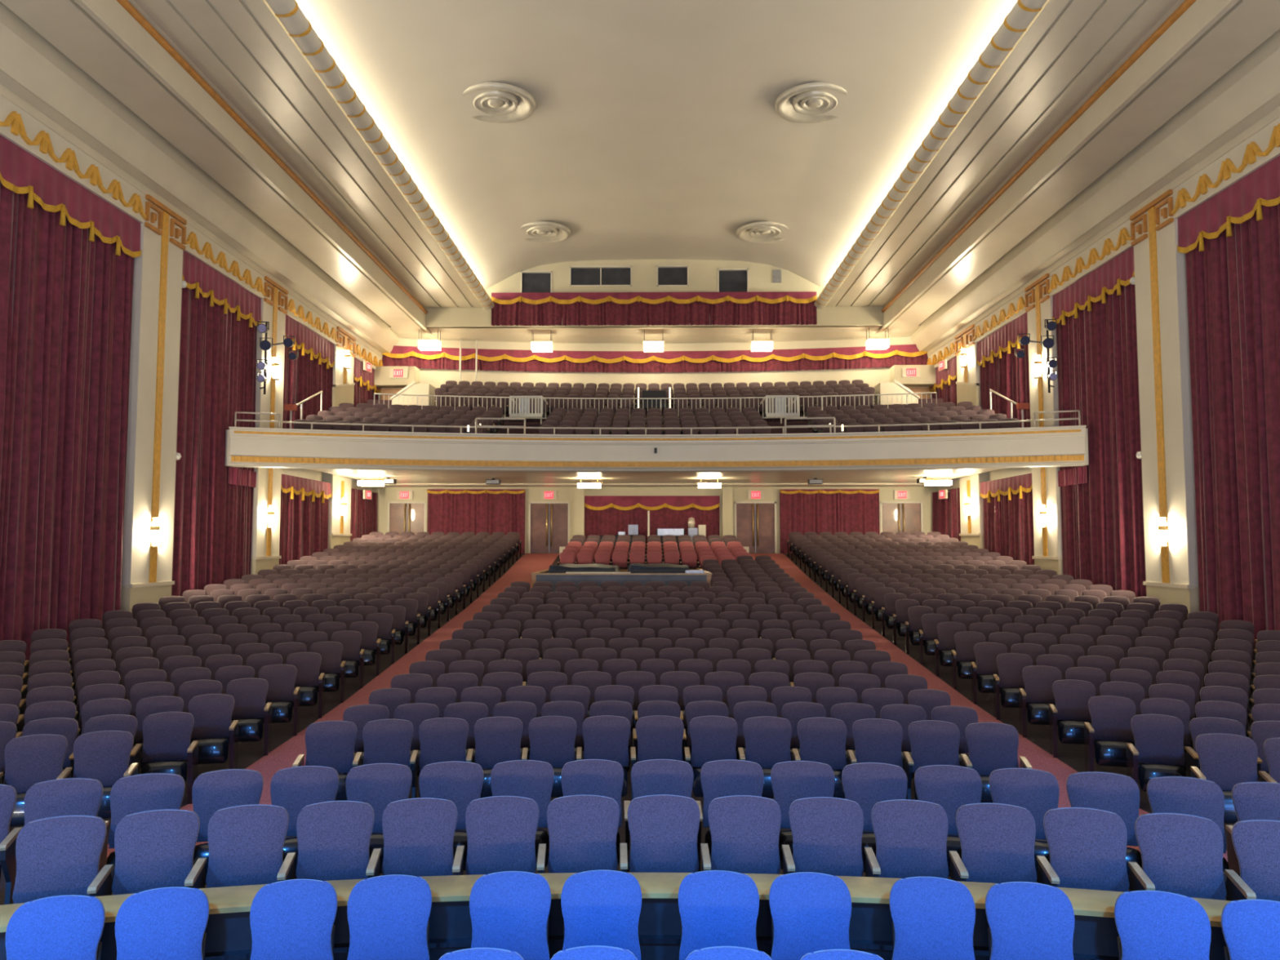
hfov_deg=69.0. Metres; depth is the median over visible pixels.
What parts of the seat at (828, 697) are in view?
backrest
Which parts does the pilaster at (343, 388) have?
dado rail, dado rail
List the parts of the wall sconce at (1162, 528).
lamp shade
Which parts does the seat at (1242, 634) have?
backrest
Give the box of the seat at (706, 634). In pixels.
[692,627,723,648]
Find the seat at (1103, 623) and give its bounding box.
[1080,616,1110,635]
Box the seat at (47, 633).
[30,628,69,655]
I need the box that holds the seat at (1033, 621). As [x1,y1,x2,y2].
[1014,615,1044,633]
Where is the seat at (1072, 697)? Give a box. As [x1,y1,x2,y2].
[1048,679,1102,757]
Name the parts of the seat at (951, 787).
backrest, tipped seat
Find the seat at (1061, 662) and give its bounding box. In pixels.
[1036,653,1073,704]
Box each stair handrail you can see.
[289,390,322,428]
[989,389,1023,427]
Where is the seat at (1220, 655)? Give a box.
[1211,649,1255,700]
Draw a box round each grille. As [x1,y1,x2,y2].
[382,479,393,482]
[486,480,498,483]
[809,480,822,483]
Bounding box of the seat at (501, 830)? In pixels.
[465,795,546,875]
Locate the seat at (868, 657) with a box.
[853,649,890,675]
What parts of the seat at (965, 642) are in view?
panel, armrest, backrest, tipped seat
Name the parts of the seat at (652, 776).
backrest, armrest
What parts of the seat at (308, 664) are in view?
tipped seat, backrest, panel, armrest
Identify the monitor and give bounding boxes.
[628,524,638,534]
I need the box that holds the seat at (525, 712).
[493,701,536,759]
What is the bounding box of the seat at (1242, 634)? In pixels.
[1217,628,1257,675]
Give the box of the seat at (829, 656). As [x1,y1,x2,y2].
[814,648,850,677]
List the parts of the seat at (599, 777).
backrest, tipped seat, armrest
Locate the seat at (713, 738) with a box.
[688,715,745,796]
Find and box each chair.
[5,894,105,959]
[115,886,208,959]
[249,879,337,959]
[346,874,431,959]
[439,947,524,959]
[469,871,551,959]
[550,945,637,959]
[560,870,641,959]
[678,870,759,959]
[685,946,772,959]
[768,871,851,959]
[800,949,884,959]
[888,876,975,959]
[985,881,1075,959]
[1114,890,1211,959]
[1221,899,1279,959]
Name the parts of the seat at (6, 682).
backrest, armrest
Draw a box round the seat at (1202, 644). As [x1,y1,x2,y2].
[1173,637,1212,684]
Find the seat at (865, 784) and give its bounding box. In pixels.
[841,762,907,872]
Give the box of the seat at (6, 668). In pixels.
[0,662,27,705]
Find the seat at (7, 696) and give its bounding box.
[0,688,24,733]
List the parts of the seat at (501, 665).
backrest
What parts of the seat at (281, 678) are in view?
tipped seat, backrest, panel, armrest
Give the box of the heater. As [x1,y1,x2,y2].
[688,517,694,528]
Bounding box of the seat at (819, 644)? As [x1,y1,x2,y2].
[809,639,840,660]
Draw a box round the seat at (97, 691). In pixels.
[77,684,125,735]
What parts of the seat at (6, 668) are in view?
backrest, armrest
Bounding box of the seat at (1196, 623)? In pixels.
[1183,618,1217,659]
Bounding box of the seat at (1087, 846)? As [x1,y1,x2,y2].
[1043,807,1155,892]
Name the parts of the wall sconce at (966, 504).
lamp shade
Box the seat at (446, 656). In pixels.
[425,648,461,674]
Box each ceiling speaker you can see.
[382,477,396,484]
[485,478,500,484]
[807,478,822,484]
[916,476,933,483]
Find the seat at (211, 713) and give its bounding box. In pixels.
[186,693,238,768]
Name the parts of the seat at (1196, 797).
backrest, tipped seat, armrest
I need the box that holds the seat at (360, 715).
[339,704,389,774]
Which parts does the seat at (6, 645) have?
backrest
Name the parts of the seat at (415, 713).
tipped seat, backrest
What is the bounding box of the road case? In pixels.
[656,528,684,535]
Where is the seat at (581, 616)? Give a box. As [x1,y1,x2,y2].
[565,611,593,629]
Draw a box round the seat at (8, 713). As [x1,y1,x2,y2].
[0,704,22,773]
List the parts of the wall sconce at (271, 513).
lamp shade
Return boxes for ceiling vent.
[462,81,535,123]
[519,221,570,243]
[736,221,789,243]
[774,81,848,123]
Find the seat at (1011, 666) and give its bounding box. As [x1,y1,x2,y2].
[993,653,1033,719]
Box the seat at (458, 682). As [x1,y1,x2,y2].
[436,672,477,702]
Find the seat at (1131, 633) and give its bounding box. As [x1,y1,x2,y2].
[1106,626,1138,647]
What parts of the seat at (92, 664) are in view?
backrest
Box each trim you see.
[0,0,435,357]
[0,94,382,369]
[83,0,483,327]
[265,0,494,310]
[813,0,1047,308]
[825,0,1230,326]
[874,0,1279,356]
[926,116,1279,368]
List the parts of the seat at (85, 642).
backrest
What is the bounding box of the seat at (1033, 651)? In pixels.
[1011,643,1045,666]
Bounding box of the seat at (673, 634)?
[657,627,688,648]
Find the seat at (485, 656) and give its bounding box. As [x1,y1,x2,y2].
[465,648,500,686]
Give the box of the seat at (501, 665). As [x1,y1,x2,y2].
[487,659,525,685]
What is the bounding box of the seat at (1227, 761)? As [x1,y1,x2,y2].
[1190,733,1277,823]
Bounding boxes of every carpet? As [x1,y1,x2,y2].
[106,553,559,857]
[749,553,1227,861]
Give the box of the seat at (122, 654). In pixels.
[115,646,152,684]
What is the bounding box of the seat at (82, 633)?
[69,627,104,671]
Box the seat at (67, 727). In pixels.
[22,717,78,777]
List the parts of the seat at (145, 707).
tipped seat, backrest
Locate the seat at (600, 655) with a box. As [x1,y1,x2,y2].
[582,647,617,671]
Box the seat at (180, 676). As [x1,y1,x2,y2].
[170,666,211,697]
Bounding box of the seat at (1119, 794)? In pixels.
[1066,771,1142,880]
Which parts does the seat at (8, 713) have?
backrest, armrest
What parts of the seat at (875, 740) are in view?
backrest, armrest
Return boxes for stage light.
[257,321,269,333]
[257,359,267,369]
[257,372,266,382]
[259,337,273,351]
[283,335,294,346]
[288,350,297,359]
[1014,348,1024,358]
[1017,333,1030,345]
[1040,335,1054,348]
[1044,319,1057,330]
[1046,356,1057,368]
[1046,370,1057,380]
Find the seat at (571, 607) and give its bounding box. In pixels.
[563,604,587,619]
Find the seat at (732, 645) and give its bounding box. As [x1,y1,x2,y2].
[708,638,738,659]
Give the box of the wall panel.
[773,269,781,282]
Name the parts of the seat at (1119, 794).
backrest, tipped seat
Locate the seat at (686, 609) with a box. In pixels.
[671,604,694,618]
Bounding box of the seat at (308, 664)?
[286,652,324,718]
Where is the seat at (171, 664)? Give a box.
[163,655,201,682]
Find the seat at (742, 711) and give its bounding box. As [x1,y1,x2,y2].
[733,701,777,768]
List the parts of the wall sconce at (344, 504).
lamp shade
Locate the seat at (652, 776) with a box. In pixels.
[631,759,702,871]
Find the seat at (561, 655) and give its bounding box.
[543,648,577,673]
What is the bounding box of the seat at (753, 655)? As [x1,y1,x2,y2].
[736,648,771,675]
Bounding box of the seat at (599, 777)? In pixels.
[560,759,630,872]
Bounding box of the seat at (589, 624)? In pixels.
[583,618,610,638]
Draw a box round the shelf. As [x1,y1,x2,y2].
[565,572,631,573]
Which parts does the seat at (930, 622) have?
panel, tipped seat, backrest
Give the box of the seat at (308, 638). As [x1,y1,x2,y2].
[296,631,327,652]
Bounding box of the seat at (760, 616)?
[749,611,777,638]
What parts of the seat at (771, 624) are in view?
backrest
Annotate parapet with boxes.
[390,380,435,405]
[873,379,919,404]
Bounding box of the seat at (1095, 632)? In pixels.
[1070,624,1102,645]
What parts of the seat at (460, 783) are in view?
backrest, tipped seat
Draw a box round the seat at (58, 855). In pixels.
[12,815,113,903]
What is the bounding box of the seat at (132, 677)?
[124,668,166,702]
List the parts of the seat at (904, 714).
backrest, tipped seat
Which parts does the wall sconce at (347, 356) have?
lamp shade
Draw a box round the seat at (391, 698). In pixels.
[368,688,410,719]
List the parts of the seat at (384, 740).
backrest, armrest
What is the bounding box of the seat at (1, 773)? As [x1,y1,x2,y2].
[0,772,3,784]
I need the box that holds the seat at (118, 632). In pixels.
[108,626,142,669]
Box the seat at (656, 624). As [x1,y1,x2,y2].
[643,618,669,637]
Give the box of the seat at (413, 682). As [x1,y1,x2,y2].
[391,673,432,703]
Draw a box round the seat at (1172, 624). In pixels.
[1147,617,1180,639]
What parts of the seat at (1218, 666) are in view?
backrest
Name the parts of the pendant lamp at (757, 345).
plate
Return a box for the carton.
[688,528,697,542]
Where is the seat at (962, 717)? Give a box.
[931,705,984,775]
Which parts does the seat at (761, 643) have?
backrest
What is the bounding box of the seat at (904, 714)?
[880,704,926,777]
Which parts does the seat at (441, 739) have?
backrest, armrest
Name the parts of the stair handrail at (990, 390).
post, hand rail, post, post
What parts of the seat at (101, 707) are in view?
backrest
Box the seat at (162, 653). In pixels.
[156,645,192,670]
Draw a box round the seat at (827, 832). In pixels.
[788,796,880,877]
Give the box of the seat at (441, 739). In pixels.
[418,717,473,797]
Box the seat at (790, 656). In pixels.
[775,648,810,686]
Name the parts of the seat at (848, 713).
tipped seat, backrest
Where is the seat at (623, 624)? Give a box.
[613,618,639,637]
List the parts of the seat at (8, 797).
tipped seat, backrest, armrest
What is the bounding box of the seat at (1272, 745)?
[1263,737,1279,783]
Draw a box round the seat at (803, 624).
[792,619,820,639]
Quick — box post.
[644,511,649,555]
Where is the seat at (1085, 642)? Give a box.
[1060,634,1093,656]
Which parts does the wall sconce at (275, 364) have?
lamp shade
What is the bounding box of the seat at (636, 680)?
[616,671,655,731]
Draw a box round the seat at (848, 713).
[831,702,875,771]
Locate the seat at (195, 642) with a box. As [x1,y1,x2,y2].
[188,634,222,656]
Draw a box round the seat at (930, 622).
[919,613,949,664]
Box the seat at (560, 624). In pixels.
[553,618,580,638]
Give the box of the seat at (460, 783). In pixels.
[418,760,484,870]
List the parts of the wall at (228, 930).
wooden rail, moulding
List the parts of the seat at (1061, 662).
backrest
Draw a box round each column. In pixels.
[573,486,584,535]
[721,486,733,540]
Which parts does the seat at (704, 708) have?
tipped seat, backrest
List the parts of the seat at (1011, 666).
panel, armrest, backrest, tipped seat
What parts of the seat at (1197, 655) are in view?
backrest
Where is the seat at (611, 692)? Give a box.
[594,684,638,757]
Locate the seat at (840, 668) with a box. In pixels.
[831,660,867,687]
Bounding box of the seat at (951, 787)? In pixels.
[914,764,982,876]
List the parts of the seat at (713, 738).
tipped seat, backrest, armrest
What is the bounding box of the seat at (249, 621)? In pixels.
[240,614,270,633]
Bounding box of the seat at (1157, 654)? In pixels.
[1128,646,1164,671]
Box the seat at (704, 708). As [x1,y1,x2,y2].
[685,700,728,770]
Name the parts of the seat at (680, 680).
backrest, tipped seat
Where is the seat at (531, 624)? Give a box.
[523,619,553,638]
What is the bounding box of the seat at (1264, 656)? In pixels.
[1255,651,1279,664]
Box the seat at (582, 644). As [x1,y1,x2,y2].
[574,637,604,658]
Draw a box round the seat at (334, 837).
[295,800,381,880]
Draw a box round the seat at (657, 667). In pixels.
[640,658,674,684]
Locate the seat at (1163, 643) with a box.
[1135,635,1170,660]
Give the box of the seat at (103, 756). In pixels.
[72,730,137,818]
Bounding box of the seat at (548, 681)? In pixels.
[527,671,567,703]
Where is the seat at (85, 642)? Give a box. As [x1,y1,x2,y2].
[71,637,107,684]
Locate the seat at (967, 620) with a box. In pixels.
[951,613,979,631]
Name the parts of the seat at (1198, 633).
backrest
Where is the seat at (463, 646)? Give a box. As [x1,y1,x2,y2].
[439,639,470,660]
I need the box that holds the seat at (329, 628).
[316,622,346,641]
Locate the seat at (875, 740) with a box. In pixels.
[852,718,913,799]
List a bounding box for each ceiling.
[295,0,1017,288]
[389,325,919,343]
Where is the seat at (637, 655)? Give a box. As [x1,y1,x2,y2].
[620,647,655,671]
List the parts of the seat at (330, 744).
armrest, panel, backrest, tipped seat, armrest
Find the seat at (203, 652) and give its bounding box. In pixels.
[196,644,231,667]
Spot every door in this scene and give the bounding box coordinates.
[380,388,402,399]
[387,501,426,534]
[528,502,569,553]
[734,501,777,553]
[880,501,923,534]
[907,387,929,399]
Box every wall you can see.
[0,872,1229,959]
[281,468,380,490]
[372,486,937,553]
[379,336,931,404]
[425,259,884,328]
[559,546,564,558]
[743,546,749,553]
[931,467,1031,491]
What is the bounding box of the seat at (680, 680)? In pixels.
[660,671,700,729]
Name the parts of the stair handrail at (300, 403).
post, post, hand rail, post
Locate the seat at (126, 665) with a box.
[120,657,159,698]
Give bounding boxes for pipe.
[259,322,283,394]
[1030,320,1054,392]
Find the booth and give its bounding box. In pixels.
[530,568,711,591]
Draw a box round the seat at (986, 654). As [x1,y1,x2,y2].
[971,642,1008,704]
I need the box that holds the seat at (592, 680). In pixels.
[571,671,611,717]
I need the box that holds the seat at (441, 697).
[415,687,456,717]
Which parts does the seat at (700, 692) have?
tipped seat, backrest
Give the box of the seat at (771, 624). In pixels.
[762,619,792,638]
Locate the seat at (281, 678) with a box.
[257,664,300,735]
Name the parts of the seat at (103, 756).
backrest, tipped seat, armrest, panel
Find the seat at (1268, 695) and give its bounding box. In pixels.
[1252,688,1279,705]
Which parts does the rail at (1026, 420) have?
rail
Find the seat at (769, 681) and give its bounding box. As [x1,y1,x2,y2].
[748,671,789,703]
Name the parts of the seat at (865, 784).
tipped seat, backrest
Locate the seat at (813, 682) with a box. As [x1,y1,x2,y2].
[793,672,834,703]
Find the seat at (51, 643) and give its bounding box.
[30,638,71,663]
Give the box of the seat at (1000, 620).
[982,614,1011,632]
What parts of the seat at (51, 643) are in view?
backrest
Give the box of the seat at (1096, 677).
[1065,666,1106,722]
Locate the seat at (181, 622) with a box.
[174,616,204,635]
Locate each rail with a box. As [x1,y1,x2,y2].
[234,411,280,428]
[282,419,1031,434]
[475,417,525,434]
[784,417,835,433]
[1033,409,1080,426]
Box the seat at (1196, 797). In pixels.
[1146,776,1239,897]
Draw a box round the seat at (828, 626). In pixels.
[822,620,850,639]
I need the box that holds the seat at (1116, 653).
[1088,645,1124,669]
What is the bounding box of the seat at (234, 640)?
[225,632,257,654]
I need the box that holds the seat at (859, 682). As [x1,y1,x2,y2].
[839,673,880,703]
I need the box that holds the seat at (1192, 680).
[1156,670,1199,718]
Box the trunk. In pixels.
[659,535,678,554]
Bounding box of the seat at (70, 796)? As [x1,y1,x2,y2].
[23,777,109,872]
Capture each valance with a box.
[227,466,256,487]
[1057,466,1087,486]
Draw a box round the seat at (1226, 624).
[1219,620,1257,663]
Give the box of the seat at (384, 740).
[362,719,417,798]
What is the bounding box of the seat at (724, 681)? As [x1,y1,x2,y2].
[704,671,744,717]
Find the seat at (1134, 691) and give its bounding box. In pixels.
[1099,681,1144,743]
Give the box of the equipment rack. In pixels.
[684,569,703,573]
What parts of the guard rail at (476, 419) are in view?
post, rail, rail, post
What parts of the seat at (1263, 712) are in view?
backrest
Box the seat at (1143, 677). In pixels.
[1110,668,1151,698]
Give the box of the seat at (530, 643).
[507,638,541,659]
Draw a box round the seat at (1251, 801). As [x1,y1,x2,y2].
[1231,782,1279,821]
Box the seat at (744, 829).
[707,795,795,874]
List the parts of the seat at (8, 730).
backrest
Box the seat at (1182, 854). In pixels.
[1134,813,1256,901]
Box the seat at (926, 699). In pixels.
[907,688,951,719]
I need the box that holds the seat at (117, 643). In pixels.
[111,635,146,671]
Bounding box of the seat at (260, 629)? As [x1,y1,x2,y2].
[250,622,280,643]
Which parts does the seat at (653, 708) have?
backrest, armrest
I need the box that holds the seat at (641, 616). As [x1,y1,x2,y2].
[626,611,654,627]
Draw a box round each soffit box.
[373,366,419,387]
[889,364,935,386]
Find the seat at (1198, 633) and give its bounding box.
[1178,627,1215,671]
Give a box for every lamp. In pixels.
[357,475,384,486]
[417,328,441,350]
[530,333,553,351]
[577,478,603,488]
[643,329,664,351]
[695,478,720,488]
[751,329,773,351]
[865,327,889,349]
[924,475,951,485]
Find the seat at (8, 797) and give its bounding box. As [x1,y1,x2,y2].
[0,784,22,904]
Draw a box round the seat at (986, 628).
[968,622,999,642]
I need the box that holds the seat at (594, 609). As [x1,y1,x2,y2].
[590,604,614,619]
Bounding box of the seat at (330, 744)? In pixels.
[292,720,361,800]
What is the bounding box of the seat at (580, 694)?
[550,684,590,751]
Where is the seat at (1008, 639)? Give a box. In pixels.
[988,631,1021,653]
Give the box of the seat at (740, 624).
[732,619,761,638]
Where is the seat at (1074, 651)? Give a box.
[1048,644,1084,667]
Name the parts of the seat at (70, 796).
backrest, armrest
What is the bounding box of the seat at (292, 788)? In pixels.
[270,765,338,878]
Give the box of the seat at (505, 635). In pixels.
[487,628,518,659]
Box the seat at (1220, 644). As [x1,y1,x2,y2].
[1214,639,1256,688]
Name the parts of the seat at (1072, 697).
armrest, panel, backrest, tipped seat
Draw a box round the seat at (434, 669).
[408,660,444,687]
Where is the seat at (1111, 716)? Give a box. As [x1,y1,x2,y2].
[1084,695,1145,777]
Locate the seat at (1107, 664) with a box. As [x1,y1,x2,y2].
[1077,655,1115,682]
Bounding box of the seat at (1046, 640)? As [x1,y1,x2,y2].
[1024,633,1057,654]
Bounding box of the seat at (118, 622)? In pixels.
[105,617,137,657]
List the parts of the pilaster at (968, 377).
dado rail, dado rail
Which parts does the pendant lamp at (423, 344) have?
plate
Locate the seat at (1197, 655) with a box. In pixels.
[1168,648,1208,697]
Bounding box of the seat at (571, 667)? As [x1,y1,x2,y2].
[564,658,598,685]
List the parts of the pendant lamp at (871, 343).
plate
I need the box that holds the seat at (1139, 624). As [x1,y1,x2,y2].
[1113,617,1144,636]
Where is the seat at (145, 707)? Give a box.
[134,695,186,768]
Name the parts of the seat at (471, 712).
backrest, tipped seat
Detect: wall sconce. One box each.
[150,516,163,546]
[266,504,275,528]
[271,356,279,380]
[340,497,347,515]
[343,349,351,368]
[960,347,967,367]
[964,497,970,515]
[1033,354,1042,378]
[1037,504,1047,527]
[1155,516,1168,546]
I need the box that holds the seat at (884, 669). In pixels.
[871,661,907,688]
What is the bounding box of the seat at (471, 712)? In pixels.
[444,702,488,769]
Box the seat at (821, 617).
[812,612,839,630]
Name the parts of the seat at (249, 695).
tipped seat, backrest, panel, armrest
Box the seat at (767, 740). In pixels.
[742,715,800,798]
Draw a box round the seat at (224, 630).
[216,623,247,644]
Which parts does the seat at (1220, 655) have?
backrest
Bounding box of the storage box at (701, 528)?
[697,524,706,537]
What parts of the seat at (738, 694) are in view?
backrest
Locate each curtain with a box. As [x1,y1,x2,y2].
[0,135,141,668]
[171,249,262,596]
[279,474,331,564]
[282,314,334,428]
[350,488,377,541]
[353,357,381,407]
[382,344,928,373]
[426,488,525,553]
[491,291,817,325]
[584,495,719,553]
[779,488,879,553]
[928,355,956,406]
[932,487,960,541]
[976,311,1030,427]
[979,473,1034,564]
[1052,245,1146,597]
[1177,155,1279,653]
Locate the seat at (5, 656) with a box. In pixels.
[0,651,28,690]
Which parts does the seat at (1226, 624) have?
backrest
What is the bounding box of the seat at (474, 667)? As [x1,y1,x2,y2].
[448,660,484,686]
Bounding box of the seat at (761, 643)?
[742,638,775,659]
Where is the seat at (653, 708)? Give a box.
[637,700,686,761]
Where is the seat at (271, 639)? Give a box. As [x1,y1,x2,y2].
[261,631,293,653]
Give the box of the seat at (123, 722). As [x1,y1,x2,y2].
[84,714,142,786]
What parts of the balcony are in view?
rail, stairwell guard, stairwell guard, rail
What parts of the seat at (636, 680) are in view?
tipped seat, backrest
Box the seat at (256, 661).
[246,653,282,678]
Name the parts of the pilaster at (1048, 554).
dado rail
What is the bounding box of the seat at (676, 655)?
[658,647,693,671]
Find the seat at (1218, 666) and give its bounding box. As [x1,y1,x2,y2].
[1208,660,1255,715]
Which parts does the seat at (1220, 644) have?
backrest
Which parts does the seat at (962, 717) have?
backrest, tipped seat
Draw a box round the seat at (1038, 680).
[1018,665,1066,737]
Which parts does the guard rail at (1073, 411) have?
post, rail, rail, post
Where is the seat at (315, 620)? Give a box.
[304,613,332,631]
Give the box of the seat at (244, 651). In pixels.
[235,643,269,666]
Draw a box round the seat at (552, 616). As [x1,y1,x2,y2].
[535,611,562,638]
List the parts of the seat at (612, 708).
backrest, tipped seat, armrest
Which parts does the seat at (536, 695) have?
backrest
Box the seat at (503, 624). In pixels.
[493,619,521,638]
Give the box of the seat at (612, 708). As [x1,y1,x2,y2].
[589,700,637,772]
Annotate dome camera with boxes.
[176,452,181,460]
[182,280,186,288]
[1129,276,1134,284]
[1135,451,1141,458]
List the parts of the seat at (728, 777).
tipped seat, backrest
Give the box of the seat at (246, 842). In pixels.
[205,804,295,888]
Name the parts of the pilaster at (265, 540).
dado rail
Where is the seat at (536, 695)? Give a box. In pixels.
[506,685,546,748]
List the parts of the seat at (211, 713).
tipped seat, backrest, panel, armrest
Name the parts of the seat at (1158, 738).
panel, armrest, backrest, tipped seat, armrest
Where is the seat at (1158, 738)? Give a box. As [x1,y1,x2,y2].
[1126,714,1199,791]
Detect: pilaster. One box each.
[120,194,186,612]
[250,275,288,574]
[322,326,355,548]
[954,324,989,548]
[1024,273,1062,574]
[1129,189,1199,613]
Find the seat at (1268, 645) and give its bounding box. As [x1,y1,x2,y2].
[1256,640,1279,653]
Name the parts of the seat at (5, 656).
backrest, armrest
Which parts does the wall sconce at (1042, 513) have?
lamp shade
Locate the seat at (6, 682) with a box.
[0,675,26,718]
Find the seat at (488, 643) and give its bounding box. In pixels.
[473,638,504,659]
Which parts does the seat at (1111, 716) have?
panel, armrest, backrest, tipped seat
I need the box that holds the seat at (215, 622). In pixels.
[208,615,237,634]
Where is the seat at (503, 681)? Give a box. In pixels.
[482,671,522,702]
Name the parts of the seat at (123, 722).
backrest, armrest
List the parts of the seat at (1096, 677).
backrest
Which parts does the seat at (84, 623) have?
backrest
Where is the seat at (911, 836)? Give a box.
[871,799,968,881]
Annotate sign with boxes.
[284,404,297,410]
[361,489,372,499]
[363,360,372,373]
[389,368,407,377]
[396,490,413,499]
[541,490,556,499]
[747,490,764,499]
[893,490,910,498]
[902,367,919,377]
[937,359,946,371]
[938,488,949,498]
[1016,403,1029,408]
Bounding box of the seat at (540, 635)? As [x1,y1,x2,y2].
[521,628,552,659]
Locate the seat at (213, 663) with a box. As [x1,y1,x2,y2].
[204,653,242,679]
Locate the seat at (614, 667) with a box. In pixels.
[602,658,636,684]
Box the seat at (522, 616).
[504,611,532,638]
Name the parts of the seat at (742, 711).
tipped seat, backrest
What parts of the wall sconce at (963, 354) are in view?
lamp shade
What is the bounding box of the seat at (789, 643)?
[776,638,806,651]
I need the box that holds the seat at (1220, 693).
[1200,685,1253,737]
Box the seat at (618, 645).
[608,637,638,658]
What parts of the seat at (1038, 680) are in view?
panel, armrest, backrest, tipped seat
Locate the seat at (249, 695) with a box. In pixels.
[225,678,271,755]
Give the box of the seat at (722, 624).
[702,619,729,638]
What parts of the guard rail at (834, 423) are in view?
post, rail, rail, post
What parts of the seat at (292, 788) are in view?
tipped seat, backrest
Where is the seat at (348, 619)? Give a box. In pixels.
[335,613,363,631]
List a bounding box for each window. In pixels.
[520,271,551,292]
[569,266,631,286]
[656,265,688,286]
[717,268,748,292]
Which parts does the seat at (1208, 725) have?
backrest, armrest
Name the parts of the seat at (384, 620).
backrest, tipped seat, panel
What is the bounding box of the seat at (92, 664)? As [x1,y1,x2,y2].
[74,658,115,712]
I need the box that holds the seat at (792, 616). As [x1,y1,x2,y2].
[780,611,808,639]
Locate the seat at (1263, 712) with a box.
[1251,703,1279,772]
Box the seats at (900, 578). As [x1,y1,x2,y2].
[102,379,1220,653]
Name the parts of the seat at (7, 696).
backrest, armrest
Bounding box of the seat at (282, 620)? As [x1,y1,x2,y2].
[273,614,301,632]
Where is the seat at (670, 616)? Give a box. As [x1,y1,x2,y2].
[657,611,684,627]
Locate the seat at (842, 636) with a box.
[830,629,862,650]
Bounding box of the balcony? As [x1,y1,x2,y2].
[225,395,1088,487]
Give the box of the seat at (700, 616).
[688,611,715,628]
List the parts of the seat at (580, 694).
backrest, tipped seat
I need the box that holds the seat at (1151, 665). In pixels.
[1119,657,1159,684]
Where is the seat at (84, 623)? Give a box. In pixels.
[68,618,104,660]
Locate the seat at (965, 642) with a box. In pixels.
[951,631,985,688]
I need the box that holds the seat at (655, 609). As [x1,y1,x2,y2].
[644,604,667,618]
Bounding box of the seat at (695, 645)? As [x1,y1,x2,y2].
[675,637,705,658]
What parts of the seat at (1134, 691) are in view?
backrest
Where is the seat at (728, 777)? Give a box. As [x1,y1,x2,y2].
[700,759,764,859]
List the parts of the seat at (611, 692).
backrest, tipped seat, armrest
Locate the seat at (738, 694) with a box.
[726,685,767,751]
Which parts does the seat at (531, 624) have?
backrest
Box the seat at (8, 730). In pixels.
[0,721,17,793]
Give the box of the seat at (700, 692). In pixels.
[682,684,722,749]
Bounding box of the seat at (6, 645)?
[0,640,29,693]
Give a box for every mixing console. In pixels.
[547,563,620,573]
[627,563,689,573]
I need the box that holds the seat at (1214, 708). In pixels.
[1195,700,1253,740]
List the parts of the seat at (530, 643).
backrest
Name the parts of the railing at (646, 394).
white post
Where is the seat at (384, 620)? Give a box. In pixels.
[365,613,395,663]
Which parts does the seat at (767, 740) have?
backrest, tipped seat, armrest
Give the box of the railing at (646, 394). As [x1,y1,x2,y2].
[637,386,670,408]
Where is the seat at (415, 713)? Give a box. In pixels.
[394,702,439,776]
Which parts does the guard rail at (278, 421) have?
post, rail, rail, post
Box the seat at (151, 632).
[145,625,177,648]
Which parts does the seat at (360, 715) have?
tipped seat, backrest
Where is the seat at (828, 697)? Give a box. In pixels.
[816,687,857,749]
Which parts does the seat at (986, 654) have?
armrest, panel, backrest, tipped seat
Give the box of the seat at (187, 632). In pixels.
[181,624,213,646]
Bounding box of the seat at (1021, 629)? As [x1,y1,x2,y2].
[1002,622,1032,643]
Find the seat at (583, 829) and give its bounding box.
[546,795,627,873]
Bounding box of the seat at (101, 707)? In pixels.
[80,697,133,766]
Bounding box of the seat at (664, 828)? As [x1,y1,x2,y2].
[627,794,711,872]
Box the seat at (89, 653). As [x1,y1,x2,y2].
[72,648,111,697]
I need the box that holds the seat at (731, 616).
[719,611,746,629]
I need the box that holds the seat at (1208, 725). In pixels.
[1189,716,1262,779]
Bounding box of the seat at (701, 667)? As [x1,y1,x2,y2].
[678,658,712,684]
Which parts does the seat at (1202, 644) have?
backrest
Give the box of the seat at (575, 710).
[541,700,584,760]
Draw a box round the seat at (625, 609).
[617,604,640,618]

